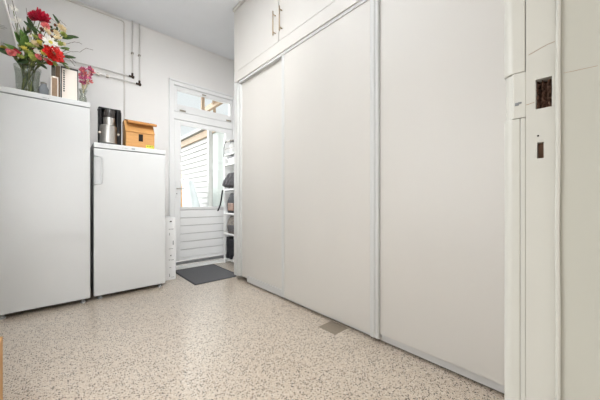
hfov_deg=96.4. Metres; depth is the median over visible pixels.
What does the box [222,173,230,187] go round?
sneaker
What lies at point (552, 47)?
trim
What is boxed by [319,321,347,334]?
floor vent
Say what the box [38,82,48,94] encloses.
glass jar
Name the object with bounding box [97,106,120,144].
coffee machine
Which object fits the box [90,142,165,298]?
fridge
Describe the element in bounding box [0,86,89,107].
refrigerator top
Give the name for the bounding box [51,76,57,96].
photo frame
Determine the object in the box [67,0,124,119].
cable conduit
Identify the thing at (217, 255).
step
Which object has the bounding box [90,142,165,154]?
refrigerator top
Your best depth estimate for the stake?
4.62 m
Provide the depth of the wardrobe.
1.74 m
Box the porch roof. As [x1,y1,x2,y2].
[205,100,222,112]
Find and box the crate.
[0,336,2,399]
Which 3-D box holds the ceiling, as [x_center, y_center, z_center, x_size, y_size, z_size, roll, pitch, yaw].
[-0.757,-2.335,2.143,2.860,0.100,4.200,0,0,-42]
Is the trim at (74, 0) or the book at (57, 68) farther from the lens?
the trim at (74, 0)
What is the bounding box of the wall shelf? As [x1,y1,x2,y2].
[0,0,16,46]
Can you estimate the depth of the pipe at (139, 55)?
3.36 m
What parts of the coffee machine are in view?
lid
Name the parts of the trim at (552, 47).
architrave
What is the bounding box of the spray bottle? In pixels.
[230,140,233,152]
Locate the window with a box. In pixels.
[174,85,231,122]
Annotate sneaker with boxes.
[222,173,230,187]
[225,172,233,187]
[229,174,233,186]
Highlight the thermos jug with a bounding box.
[98,124,119,143]
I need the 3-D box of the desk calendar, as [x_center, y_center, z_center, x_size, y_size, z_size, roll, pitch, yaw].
[-2.145,-1.069,2.496,0.124,0.345,0.062,0,0,-42]
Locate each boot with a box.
[226,236,233,257]
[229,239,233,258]
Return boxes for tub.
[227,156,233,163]
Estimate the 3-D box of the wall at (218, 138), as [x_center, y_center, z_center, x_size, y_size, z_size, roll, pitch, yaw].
[-1.408,-0.290,5.566,0.210,2.540,1.560,0,0,-42]
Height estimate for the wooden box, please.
0.325 m
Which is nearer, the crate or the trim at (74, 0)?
the crate
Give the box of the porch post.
[207,130,211,206]
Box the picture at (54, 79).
[52,77,56,95]
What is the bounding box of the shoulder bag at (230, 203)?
[227,193,233,212]
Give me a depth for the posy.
2.58 m
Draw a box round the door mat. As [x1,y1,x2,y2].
[176,264,235,284]
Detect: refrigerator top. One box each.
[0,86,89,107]
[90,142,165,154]
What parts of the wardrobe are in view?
cornice, cupboard door, sliding door, handle, handle, cupboard door, sliding door, fixed panel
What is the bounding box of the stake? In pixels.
[181,177,182,206]
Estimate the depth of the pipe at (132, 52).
3.35 m
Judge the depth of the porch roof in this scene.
5.32 m
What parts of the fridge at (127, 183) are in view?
handle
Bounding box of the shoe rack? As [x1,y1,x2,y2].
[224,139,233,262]
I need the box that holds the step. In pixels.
[176,255,223,265]
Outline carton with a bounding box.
[165,216,175,280]
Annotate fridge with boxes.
[0,86,89,319]
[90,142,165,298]
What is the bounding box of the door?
[169,78,233,264]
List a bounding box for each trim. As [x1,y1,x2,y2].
[74,0,233,60]
[176,259,228,269]
[504,0,599,399]
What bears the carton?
on the floor
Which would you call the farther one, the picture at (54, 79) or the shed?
the shed
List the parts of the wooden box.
lid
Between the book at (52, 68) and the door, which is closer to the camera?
the book at (52, 68)
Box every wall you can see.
[0,0,233,215]
[212,131,224,205]
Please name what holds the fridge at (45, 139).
on the floor
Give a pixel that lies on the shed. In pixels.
(194, 143)
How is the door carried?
in the wall at (163, 57)
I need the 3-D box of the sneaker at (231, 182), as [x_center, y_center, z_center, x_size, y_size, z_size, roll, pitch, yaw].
[-0.945,-0.292,3.837,0.161,0.230,0.094,0,0,-42]
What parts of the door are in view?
handle plate, rail, board panel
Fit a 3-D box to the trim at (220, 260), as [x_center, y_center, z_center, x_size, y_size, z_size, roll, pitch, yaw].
[-1.358,0.936,3.978,1.030,0.008,0.182,0,0,-42]
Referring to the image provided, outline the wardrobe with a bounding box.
[233,0,505,393]
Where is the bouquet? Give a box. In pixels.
[0,1,91,91]
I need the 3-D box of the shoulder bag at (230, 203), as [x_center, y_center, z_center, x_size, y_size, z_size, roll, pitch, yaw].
[-0.906,0.027,3.976,0.287,0.325,0.342,0,0,-42]
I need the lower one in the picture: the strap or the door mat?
the door mat
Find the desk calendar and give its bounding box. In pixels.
[61,66,77,99]
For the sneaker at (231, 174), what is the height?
0.230 m
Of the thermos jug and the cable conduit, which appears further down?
the thermos jug
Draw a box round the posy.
[78,66,94,93]
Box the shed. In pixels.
[181,128,212,206]
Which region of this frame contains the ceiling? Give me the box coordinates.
[77,0,239,59]
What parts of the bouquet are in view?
stem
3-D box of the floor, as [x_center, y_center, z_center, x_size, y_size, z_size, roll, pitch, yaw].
[0.179,0.990,1.102,2.860,0.100,6.600,0,0,-42]
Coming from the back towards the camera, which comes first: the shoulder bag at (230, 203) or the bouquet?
the shoulder bag at (230, 203)
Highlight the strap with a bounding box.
[217,190,222,210]
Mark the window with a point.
(202, 112)
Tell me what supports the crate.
on the floor
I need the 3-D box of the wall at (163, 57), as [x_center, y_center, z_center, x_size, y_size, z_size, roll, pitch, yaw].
[-2.095,-0.672,3.630,2.860,3.225,0.200,0,0,-42]
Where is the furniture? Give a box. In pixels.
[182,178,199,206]
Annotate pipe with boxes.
[0,21,133,78]
[21,24,140,85]
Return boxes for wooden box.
[122,119,156,148]
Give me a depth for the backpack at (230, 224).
3.89 m
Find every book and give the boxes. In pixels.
[51,66,54,75]
[55,66,59,96]
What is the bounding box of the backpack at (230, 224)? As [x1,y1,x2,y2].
[227,216,233,233]
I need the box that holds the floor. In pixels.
[0,259,503,399]

